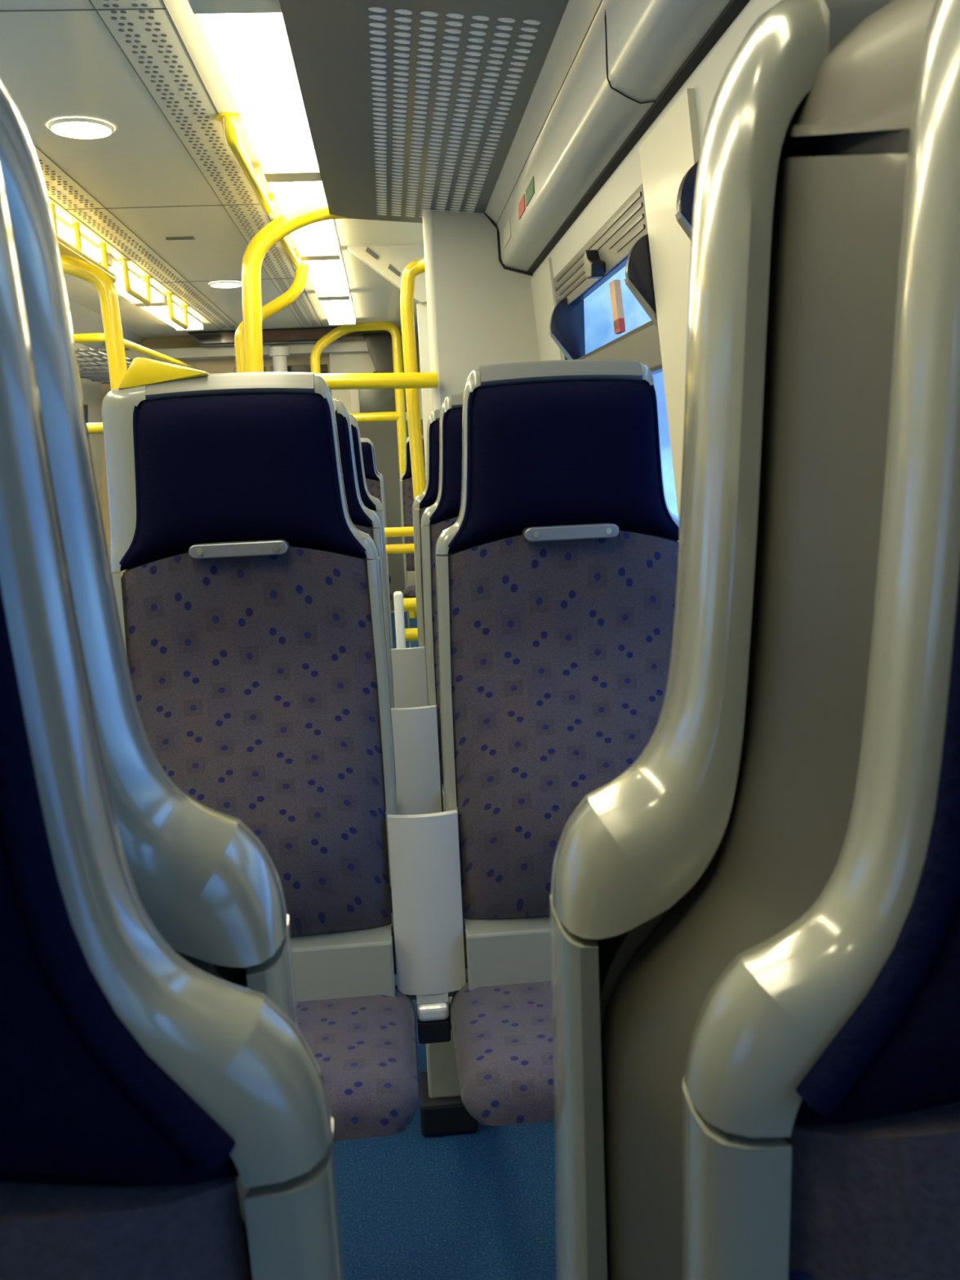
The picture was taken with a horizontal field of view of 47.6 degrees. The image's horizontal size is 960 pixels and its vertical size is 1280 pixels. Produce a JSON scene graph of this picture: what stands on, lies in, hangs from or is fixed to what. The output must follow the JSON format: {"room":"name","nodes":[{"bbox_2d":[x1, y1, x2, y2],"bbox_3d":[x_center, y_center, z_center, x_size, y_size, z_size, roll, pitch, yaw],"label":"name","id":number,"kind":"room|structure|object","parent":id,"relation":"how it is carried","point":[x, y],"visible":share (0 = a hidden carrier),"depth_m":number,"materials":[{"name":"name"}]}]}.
{"room":"transit interior","nodes":[
{"label":"transit interior","id":0,"kind":"room"},
{"bbox_2d":[80,377,102,515],"bbox_3d":[-2.518,-0.123,3.021,0.229,1.885,11.200,-3,10,-4],"label":"wall","id":1,"kind":"structure","parent":0,"point":[91,390],"depth_m":8.26,"materials":[{"name":"beige plastic"}]},
{"bbox_2d":[84,404,88,422],"bbox_3d":[-2.876,-1.259,7.531,0.105,0.770,1.100,-3,10,-4],"label":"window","id":2,"kind":"structure","parent":1,"relation":"in","point":[86,406],"depth_m":8.00,"materials":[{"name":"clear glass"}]},
{"bbox_2d":[67,299,146,382],"bbox_3d":[-2.636,-1.865,6.738,0.460,0.330,3.300,-3,10,-4],"label":"trim","id":3,"kind":"structure","parent":1,"relation":"attached to","point":[83,321],"depth_m":7.13,"materials":[{"name":"white plastic"}]},
{"bbox_2d":[73,333,198,383],"bbox_3d":[-2.377,-1.778,7.126,0.744,0.162,2.539,-3,10,-4],"label":"luggage rack","id":4,"kind":"object","parent":1,"relation":"attached to","point":[93,337],"visible":0.26,"depth_m":6.58,"materials":[{"name":"yellow metal"}]},
{"bbox_2d":[75,347,133,383],"bbox_3d":[-2.434,-1.761,7.059,0.620,0.020,2.336,-3,10,-4],"label":"wire shelf","id":5,"kind":"object","parent":4,"relation":"attached to","point":[87,361],"depth_m":6.77,"materials":[{"name":"metal"}]},
{"bbox_2d":[0,0,423,338],"bbox_3d":[-1.099,-1.473,2.915,2.780,0.066,11.200,-3,10,-4],"label":"ceiling","id":6,"kind":"structure","parent":0,"point":[166,193],"depth_m":3.56,"materials":[{"name":"grey plastic"}]},
{"bbox_2d":[56,217,74,246],"bbox_3d":[-1.649,-1.642,4.327,0.094,0.042,0.545,-3,10,-4],"label":"ceiling light","id":7,"kind":"object","parent":6,"relation":"attached to","point":[64,231],"depth_m":4.39,"materials":[{"name":"white plastic"}]},
{"bbox_2d":[47,117,114,138],"bbox_3d":[-1.152,-1.478,3.144,0.184,0.011,0.184,-3,10,-4],"label":"recessed light","id":8,"kind":"object","parent":6,"relation":"in","point":[72,127],"visible":1,"depth_m":3.13,"materials":[{"name":"white plastic"}]},
{"bbox_2d":[50,204,116,283],"bbox_3d":[-1.600,-1.554,4.157,0.056,0.162,1.450,-3,10,-4],"label":"hanging rail","id":9,"kind":"object","parent":6,"relation":"hanging from","point":[65,248],"visible":0.49,"depth_m":4.36,"materials":[{"name":"yellow metal"}]},
{"bbox_2d":[80,234,101,264],"bbox_3d":[-1.680,-1.704,4.697,0.094,0.042,0.660,-3,10,-4],"label":"ceiling light","id":10,"kind":"object","parent":6,"relation":"attached to","point":[91,249],"depth_m":4.77,"materials":[{"name":"white plastic"}]},
{"bbox_2d":[56,221,100,260],"bbox_3d":[-1.745,-1.631,4.299,0.184,0.022,1.380,-3,10,-4],"label":"diffuser","id":11,"kind":"object","parent":10,"relation":"attached to","point":[64,231],"depth_m":4.60,"materials":[{"name":"white plastic"}]},
{"bbox_2d":[118,258,152,305],"bbox_3d":[-1.708,-1.775,5.428,0.056,0.151,0.556,-3,10,-4],"label":"grip","id":12,"kind":"object","parent":6,"relation":"attached to","point":[147,300],"visible":1,"depth_m":5.31,"materials":[{"name":"yellow paint"}]},
{"bbox_2d":[108,256,166,304],"bbox_3d":[-1.863,-1.863,5.675,0.192,0.042,1.300,-3,10,-4],"label":"ceiling light","id":13,"kind":"object","parent":6,"relation":"attached to","point":[137,284],"visible":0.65,"depth_m":5.75,"materials":[{"name":"white plastic"}]},
{"bbox_2d":[135,297,204,331],"bbox_3d":[-1.976,-2.085,6.997,0.192,0.042,1.310,-3,10,-4],"label":"ceiling light","id":14,"kind":"object","parent":6,"relation":"attached to","point":[160,311],"visible":0.56,"depth_m":6.89,"materials":[{"name":"white plastic"}]},
{"bbox_2d":[141,304,202,328],"bbox_3d":[-1.976,-2.083,6.997,0.184,0.022,1.190,-3,10,-4],"label":"diffuser","id":15,"kind":"object","parent":14,"relation":"attached to","point":[161,312],"depth_m":6.90,"materials":[{"name":"white plastic"}]},
{"bbox_2d":[164,293,189,329],"bbox_3d":[-1.799,-1.952,6.489,0.056,0.151,0.556,-3,10,-4],"label":"grip","id":16,"kind":"object","parent":6,"relation":"attached to","point":[184,326],"visible":1,"depth_m":6.35,"materials":[{"name":"yellow paint"}]},
{"bbox_2d":[165,236,195,239],"bbox_3d":[-1.302,-1.744,4.725,0.120,0.007,0.040,-3,10,-4],"label":"ceiling vent","id":17,"kind":"object","parent":6,"relation":"in","point":[166,237],"depth_m":4.71,"materials":[{"name":"grey metal"}]},
{"bbox_2d":[208,280,241,288],"bbox_3d":[-1.393,-1.952,5.974,0.184,0.011,0.184,-3,10,-4],"label":"recessed light","id":18,"kind":"object","parent":6,"relation":"in","point":[223,284],"visible":0.94,"depth_m":5.95,"materials":[{"name":"white plastic"}]},
{"bbox_2d":[187,0,279,2],"bbox_3d":[-0.451,-1.223,1.573,0.192,0.042,1.350,-3,10,-4],"label":"ceiling light","id":19,"kind":"object","parent":6,"relation":"attached to","point":[188,1],"visible":1,"depth_m":2.23,"materials":[{"name":"white"}]},
{"bbox_2d":[214,111,275,213],"bbox_3d":[-0.752,-1.542,3.585,0.076,0.080,1.036,-3,10,-4],"label":"grip","id":20,"kind":"object","parent":6,"relation":"attached to","point":[228,119],"visible":0.94,"depth_m":3.30,"materials":[{"name":"yellow paint"}]},
{"bbox_2d":[188,0,320,177],"bbox_3d":[-0.568,-1.452,2.939,0.192,0.042,1.430,-3,10,-4],"label":"ceiling light","id":21,"kind":"object","parent":6,"relation":"attached to","point":[248,42],"visible":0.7,"depth_m":2.72,"materials":[{"name":"white plastic"}]},
{"bbox_2d":[187,326,346,346],"bbox_3d":[-1.560,-2.268,8.134,1.208,0.098,0.124,-3,10,-4],"label":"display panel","id":22,"kind":"object","parent":6,"relation":"attached to","point":[310,335],"visible":0.79,"depth_m":8.08,"materials":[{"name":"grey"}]},
{"bbox_2d":[271,218,300,267],"bbox_3d":[-0.850,-1.755,4.848,0.068,0.078,0.818,-3,10,-4],"label":"grip","id":23,"kind":"object","parent":6,"relation":"attached to","point":[295,258],"visible":0.52,"depth_m":4.84,"materials":[{"name":"yellow paint"}]},
{"bbox_2d":[265,177,327,214],"bbox_3d":[-0.650,-1.615,3.912,0.184,0.042,0.550,-3,10,-4],"label":"ceiling light","id":24,"kind":"object","parent":6,"relation":"attached to","point":[291,193],"depth_m":3.89,"materials":[{"name":"white plastic"}]},
{"bbox_2d":[290,219,340,258],"bbox_3d":[-0.713,-1.750,4.710,0.194,0.042,0.825,-3,10,-4],"label":"ceiling light","id":25,"kind":"object","parent":6,"relation":"attached to","point":[317,240],"depth_m":4.76,"materials":[{"name":"white plastic"}]},
{"bbox_2d":[300,250,349,298],"bbox_3d":[-0.808,-1.924,5.754,0.192,0.042,1.300,-3,10,-4],"label":"ceiling light","id":26,"kind":"object","parent":6,"relation":"attached to","point":[327,276],"visible":0.68,"depth_m":5.71,"materials":[{"name":"white plastic"}]},
{"bbox_2d":[318,291,355,325],"bbox_3d":[-0.920,-2.146,7.076,0.192,0.042,1.310,-3,10,-4],"label":"ceiling light","id":27,"kind":"object","parent":6,"relation":"attached to","point":[338,311],"visible":0.74,"depth_m":7.03,"materials":[{"name":"white plastic"}]},
{"bbox_2d":[100,329,420,572],"bbox_3d":[-1.522,-1.320,8.629,3.080,2.260,0.050,-3,10,-4],"label":"wall","id":28,"kind":"structure","parent":0,"point":[209,366],"depth_m":8.43,"materials":[{"name":"beige paint"}]},
{"bbox_2d":[124,341,368,362],"bbox_3d":[-1.877,-2.201,8.323,2.030,0.070,0.200,-3,10,-4],"label":"trim","id":29,"kind":"structure","parent":28,"relation":"attached to","point":[295,349],"depth_m":8.25,"materials":[{"name":"white plastic"}]},
{"bbox_2d":[228,360,332,396],"bbox_3d":[-1.513,-1.199,8.601,0.780,1.930,0.045,-3,10,-4],"label":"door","id":30,"kind":"structure","parent":28,"relation":"in","point":[302,366],"depth_m":8.44,"materials":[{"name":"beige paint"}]},
{"bbox_2d":[328,336,375,413],"bbox_3d":[-0.936,-1.287,8.608,0.380,2.150,0.100,-3,10,-4],"label":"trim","id":31,"kind":"structure","parent":28,"relation":"attached to","point":[341,362],"depth_m":8.41,"materials":[{"name":"white plastic"}]},
{"bbox_2d":[346,244,426,303],"bbox_3d":[-0.226,-1.740,5.173,0.790,0.260,0.060,-3,10,-4],"label":"wall door header","id":32,"kind":"structure","parent":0,"point":[398,256],"depth_m":5.12,"materials":[{"name":"white plastic"}]},
{"bbox_2d":[365,247,400,276],"bbox_3d":[-0.455,-1.778,5.113,0.158,0.138,0.008,-3,10,-4],"label":"vent","id":33,"kind":"object","parent":32,"relation":"attached to","point":[368,250],"depth_m":5.11,"materials":[{"name":"grey metal"}]},
{"bbox_2d":[417,303,432,476],"bbox_3d":[-0.005,-0.676,5.427,0.515,1.940,0.050,-3,10,-4],"label":"wall","id":34,"kind":"structure","parent":0,"point":[422,315],"depth_m":5.27,"materials":[{"name":"white plastic"}]},
{"bbox_2d":[334,612,556,1279],"bbox_3d":[-1.000,0.744,3.296,3.080,0.050,11.200,-3,10,-4],"label":"floor","id":35,"kind":"structure","parent":0,"point":[480,1204],"depth_m":1.80,"materials":[{"name":"blue carpet"}]},
{"bbox_2d":[60,253,127,390],"bbox_3d":[-1.841,-0.470,4.251,1.019,2.094,0.088,-3,10,-4],"label":"handrail","id":36,"kind":"object","parent":35,"relation":"on","point":[89,273],"visible":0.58,"depth_m":4.12,"materials":[{"name":"yellow metal"}]},
{"bbox_2d":[0,79,299,1030],"bbox_3d":[-0.238,0.474,0.544,0.398,1.343,0.380,-3,10,-4],"label":"seat","id":37,"kind":"object","parent":35,"relation":"on","point":[205,881],"visible":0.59,"depth_m":0.30,"materials":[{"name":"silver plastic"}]},
{"bbox_2d":[0,168,346,1279],"bbox_3d":[-0.188,0.542,0.160,0.398,1.335,0.421,-3,10,-4],"label":"seat","id":38,"kind":"object","parent":35,"relation":"on","point":[162,1117],"visible":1,"depth_m":0.21,"materials":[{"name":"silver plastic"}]},
{"bbox_2d":[102,357,420,1141],"bbox_3d":[-0.295,0.313,1.431,0.398,1.366,0.380,-3,10,-4],"label":"seat","id":39,"kind":"object","parent":35,"relation":"on","point":[249,599],"visible":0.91,"depth_m":1.50,"materials":[{"name":"purple fabric"}]},
{"bbox_2d":[296,985,420,1141],"bbox_3d":[-0.283,0.581,1.470,0.398,0.138,0.365,-3,10,-4],"label":"seat cushion","id":40,"kind":"object","parent":39,"relation":"on","point":[362,1040],"depth_m":1.39,"materials":[{"name":"fabric"}]},
{"bbox_2d":[234,259,309,372],"bbox_3d":[-0.982,-0.775,5.484,0.398,2.201,0.060,-3,10,-4],"label":"pole","id":41,"kind":"object","parent":35,"relation":"on","point":[298,285],"visible":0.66,"depth_m":5.32,"materials":[{"name":"yellow metal"}]},
{"bbox_2d":[268,346,289,372],"bbox_3d":[-1.470,-1.185,8.376,0.150,2.075,0.150,-3,10,-4],"label":"post","id":42,"kind":"object","parent":35,"relation":"on","point":[279,354],"visible":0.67,"depth_m":8.17,"materials":[{"name":"white plastic"}]},
{"bbox_2d":[241,206,347,372],"bbox_3d":[-0.647,-0.598,4.333,0.497,2.211,0.105,-5,10,-12],"label":"pole","id":43,"kind":"object","parent":35,"relation":"on","point":[292,220],"visible":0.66,"depth_m":4.14,"materials":[{"name":"yellow metal"}]},
{"bbox_2d":[310,321,416,617],"bbox_3d":[-0.873,-1.246,8.162,0.678,2.215,0.072,-3,10,-4],"label":"pole","id":44,"kind":"object","parent":35,"relation":"on","point":[399,415],"visible":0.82,"depth_m":8.02,"materials":[{"name":"yellow metal"}]},
{"bbox_2d":[333,399,394,912],"bbox_3d":[-0.352,0.212,2.102,0.398,1.343,0.380,-3,10,-4],"label":"seat","id":45,"kind":"object","parent":35,"relation":"on","point":[363,518],"visible":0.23,"depth_m":2.17,"materials":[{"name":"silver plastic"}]},
{"bbox_2d":[390,886,392,912],"bbox_3d":[-0.340,0.469,2.138,0.398,0.138,0.365,-3,10,-4],"label":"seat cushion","id":46,"kind":"object","parent":45,"relation":"on","point":[390,886],"depth_m":1.97,"materials":[{"name":"fabric"}]},
{"bbox_2d":[348,413,392,648],"bbox_3d":[-0.411,0.096,2.800,0.398,1.343,0.380,-3,10,-4],"label":"seat","id":47,"kind":"object","parent":35,"relation":"on","point":[371,502],"visible":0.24,"depth_m":2.87,"materials":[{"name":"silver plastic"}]},
{"bbox_2d":[360,438,391,600],"bbox_3d":[-0.736,-0.512,6.425,0.398,1.343,0.380,-3,10,-4],"label":"seat","id":48,"kind":"object","parent":35,"relation":"on","point":[375,487],"visible":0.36,"depth_m":6.48,"materials":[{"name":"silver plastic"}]},
{"bbox_2d":[389,589,391,600],"bbox_3d":[-0.724,-0.255,6.461,0.398,0.138,0.365,-3,10,-4],"label":"seat cushion","id":49,"kind":"object","parent":48,"relation":"on","point":[390,593],"depth_m":6.35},
{"bbox_2d":[370,440,392,635],"bbox_3d":[-0.812,-0.660,7.309,0.398,1.343,0.380,-3,10,-4],"label":"seat","id":50,"kind":"object","parent":35,"relation":"on","point":[376,471],"visible":0.1,"depth_m":7.39,"materials":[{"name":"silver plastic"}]},
{"bbox_2d":[388,573,391,584],"bbox_3d":[-0.799,-0.404,7.346,0.398,0.138,0.365,-3,10,-4],"label":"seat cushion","id":51,"kind":"object","parent":50,"relation":"on","point":[389,576],"depth_m":7.23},
{"bbox_2d":[349,332,423,613],"bbox_3d":[-0.583,-1.303,8.579,0.800,2.160,0.210,-3,10,-4],"label":"end wall","id":52,"kind":"structure","parent":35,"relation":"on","point":[384,435],"depth_m":8.43,"materials":[{"name":"grey plastic"}]},
{"bbox_2d":[384,526,413,554],"bbox_3d":[-0.382,-0.082,5.041,0.324,0.933,0.060,-3,10,-4],"label":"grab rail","id":53,"kind":"object","parent":35,"relation":"on","point":[407,531],"visible":0.02,"depth_m":4.96,"materials":[{"name":"yellow metal"}]},
{"bbox_2d":[393,591,417,648],"bbox_3d":[-0.196,0.179,4.063,0.212,0.733,0.060,-3,10,-4],"label":"barrier","id":54,"kind":"object","parent":35,"relation":"on","point":[401,604],"visible":0.23,"depth_m":3.99,"materials":[{"name":"yellow paint"}]},
{"bbox_2d":[391,646,427,707],"bbox_3d":[-0.189,0.339,3.189,0.114,0.712,0.438,-3,10,-1],"label":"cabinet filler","id":55,"kind":"object","parent":35,"relation":"on","point":[408,664],"visible":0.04,"depth_m":2.94,"materials":[{"name":"grey plastic"}]},
{"bbox_2d":[399,435,426,648],"bbox_3d":[-0.268,-0.539,6.460,0.398,1.343,0.380,-3,10,-4],"label":"seat","id":56,"kind":"object","parent":35,"relation":"on","point":[406,496],"visible":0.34,"depth_m":6.54,"materials":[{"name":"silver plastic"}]},
{"bbox_2d":[403,584,415,598],"bbox_3d":[-0.256,-0.282,6.497,0.398,0.138,0.365,-3,10,-4],"label":"seat cushion","id":57,"kind":"object","parent":56,"relation":"on","point":[410,589],"depth_m":6.31,"materials":[{"name":"fabric"}]},
{"bbox_2d":[391,705,443,814],"bbox_3d":[-0.129,0.456,2.491,0.114,0.712,0.438,-3,10,-1],"label":"armrest","id":58,"kind":"object","parent":35,"relation":"on","point":[415,730],"visible":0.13,"depth_m":2.24,"materials":[{"name":"grey plastic"}]},
{"bbox_2d":[412,408,443,784],"bbox_3d":[0.036,0.070,2.833,0.398,1.343,0.380,-3,10,-4],"label":"seat","id":59,"kind":"object","parent":35,"relation":"on","point":[428,498],"visible":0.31,"depth_m":2.89,"materials":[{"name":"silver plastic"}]},
{"bbox_2d":[386,809,478,1136],"bbox_3d":[-0.072,0.568,1.823,0.114,0.712,0.438,-3,10,-1],"label":"armrest","id":60,"kind":"object","parent":35,"relation":"on","point":[428,924],"visible":0.84,"depth_m":1.59,"materials":[{"name":"grey plastic"}]},
{"bbox_2d":[420,392,463,908],"bbox_3d":[0.096,0.186,2.135,0.398,1.343,0.380,-3,10,-4],"label":"seat","id":61,"kind":"object","parent":35,"relation":"on","point":[443,513],"visible":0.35,"depth_m":2.19,"materials":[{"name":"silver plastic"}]},
{"bbox_2d":[435,359,679,1125],"bbox_3d":[0.152,0.299,1.467,0.398,1.343,0.380,-3,10,-4],"label":"seat","id":62,"kind":"object","parent":35,"relation":"on","point":[556,580],"visible":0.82,"depth_m":1.53,"materials":[{"name":"purple fabric"}]},
{"bbox_2d":[450,978,554,1125],"bbox_3d":[0.165,0.555,1.504,0.398,0.138,0.365,-3,10,-4],"label":"seat cushion","id":63,"kind":"object","parent":62,"relation":"on","point":[502,1028],"depth_m":1.38,"materials":[{"name":"fabric"}]},
{"bbox_2d":[549,0,893,1279],"bbox_3d":[0.211,0.449,0.578,0.398,1.343,0.380,-3,10,-4],"label":"seat","id":64,"kind":"object","parent":35,"relation":"on","point":[635,844],"visible":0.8,"depth_m":0.31,"materials":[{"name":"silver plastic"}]},
{"bbox_2d":[600,0,959,1279],"bbox_3d":[0.261,0.516,0.194,0.398,1.335,0.421,-3,10,-4],"label":"seat","id":65,"kind":"object","parent":35,"relation":"on","point":[780,1055],"visible":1,"depth_m":0.24,"materials":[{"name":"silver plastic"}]},
{"bbox_3d":[-2.375,-0.438,4.023,0.487,2.155,0.050,-3,10,-4],"label":"wall","id":66,"kind":"structure","parent":35,"relation":"on","visible":0},
{"bbox_2d":[86,422,103,434],"bbox_3d":[-1.901,-0.742,3.916,1.090,0.043,0.040,-3,10,-4],"label":"grab rail","id":67,"kind":"object","parent":66,"relation":"attached to","point":[93,428],"visible":0.02,"depth_m":3.94,"materials":[{"name":"yellow metal"}]},
{"bbox_2d":[431,209,540,407],"bbox_3d":[0.107,-0.582,4.211,0.487,2.155,0.050,-3,10,-4],"label":"wall","id":68,"kind":"structure","parent":0,"point":[485,312],"depth_m":4.07,"materials":[{"name":"white plastic"}]},
{"bbox_2d":[314,372,437,389],"bbox_3d":[-0.498,-0.955,4.020,0.684,0.075,0.058,-3,10,-4],"label":"grab rail","id":69,"kind":"object","parent":68,"relation":"attached to","point":[407,380],"visible":0.66,"depth_m":4.01,"materials":[{"name":"yellow metal"}]},
{"bbox_2d":[400,257,426,509],"bbox_3d":[-0.197,-0.735,4.255,0.169,1.459,0.090,4,12,33],"label":"pole","id":70,"kind":"object","parent":68,"relation":"attached to","point":[414,268],"visible":0.47,"depth_m":4.20,"materials":[{"name":"yellow metal"}]},
{"bbox_2d":[279,0,568,222],"bbox_3d":[-0.005,-1.087,0.855,0.574,0.108,6.840,-3,10,-4],"label":"ceiling panel","id":71,"kind":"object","parent":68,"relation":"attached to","point":[412,107],"depth_m":2.71,"materials":[{"name":"grey metal"}]},
{"bbox_2d":[422,209,440,411],"bbox_3d":[-0.142,-0.565,4.192,0.052,2.150,0.052,-3,10,-4],"label":"trim","id":72,"kind":"structure","parent":68,"relation":"attached to","point":[427,218],"depth_m":4.05,"materials":[{"name":"white plastic"}]},
{"bbox_2d":[484,212,533,275],"bbox_3d":[0.107,-1.469,4.031,0.181,0.238,0.010,-3,10,-4],"label":"trim","id":73,"kind":"structure","parent":68,"relation":"attached to","point":[504,266],"depth_m":4.03,"materials":[{"name":"black rubber"}]},
{"bbox_2d":[532,0,781,359],"bbox_3d":[0.433,-0.294,3.244,0.229,1.885,11.200,-3,10,-4],"label":"wall","id":74,"kind":"structure","parent":0,"point":[705,79],"depth_m":2.36,"materials":[{"name":"white plastic"}]},
{"bbox_2d":[413,300,419,337],"bbox_3d":[-0.207,-2.005,6.921,0.460,0.330,3.300,-3,10,-4],"label":"trim","id":75,"kind":"structure","parent":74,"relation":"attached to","point":[415,303],"depth_m":7.54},
{"bbox_2d":[530,257,564,360],"bbox_3d":[0.309,-0.696,3.949,0.149,1.250,0.460,-3,10,-4],"label":"trim","id":76,"kind":"structure","parent":74,"relation":"attached to","point":[542,282],"depth_m":3.85,"materials":[{"name":"white plastic"}]},
{"bbox_2d":[549,297,585,359],"bbox_3d":[0.274,-0.965,3.423,0.109,0.220,0.032,-3,10,-4],"label":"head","id":77,"kind":"object","parent":74,"relation":"attached to","point":[566,326],"visible":0.74,"depth_m":3.41},
{"bbox_2d":[553,183,662,374],"bbox_3d":[0.358,-0.671,3.032,0.146,0.845,1.280,-3,10,-4],"label":"window","id":78,"kind":"structure","parent":74,"relation":"in","point":[606,253],"depth_m":2.76,"materials":[{"name":"beige plastic"}]},
{"bbox_2d":[553,183,648,305],"bbox_3d":[0.306,-1.030,2.967,0.022,0.111,1.280,-3,10,-4],"label":"vent","id":79,"kind":"object","parent":78,"relation":"attached to","point":[610,247],"depth_m":2.77,"materials":[{"name":"beige plastic"}]},
{"bbox_2d":[484,0,750,274],"bbox_3d":[0.410,-0.999,0.905,0.252,0.334,6.840,-3,10,-4],"label":"trim","id":80,"kind":"structure","parent":74,"relation":"attached to","point":[611,68],"depth_m":2.34,"materials":[{"name":"beige plastic"}]},
{"bbox_2d":[624,233,657,327],"bbox_3d":[0.366,-0.784,2.372,0.097,0.196,0.032,-3,10,-4],"label":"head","id":81,"kind":"object","parent":74,"relation":"attached to","point":[638,271],"visible":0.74,"depth_m":2.36},
{"bbox_2d":[639,88,700,517],"bbox_3d":[0.455,-0.404,2.228,0.152,1.242,0.375,-3,10,-4],"label":"window","id":82,"kind":"structure","parent":74,"relation":"attached to","point":[673,147],"depth_m":2.21,"materials":[{"name":"white plastic"}]},
{"bbox_2d":[675,160,698,240],"bbox_3d":[0.400,-0.757,1.942,0.097,0.196,0.032,-3,10,-4],"label":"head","id":83,"kind":"object","parent":74,"relation":"attached to","point":[686,194],"visible":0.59,"depth_m":1.92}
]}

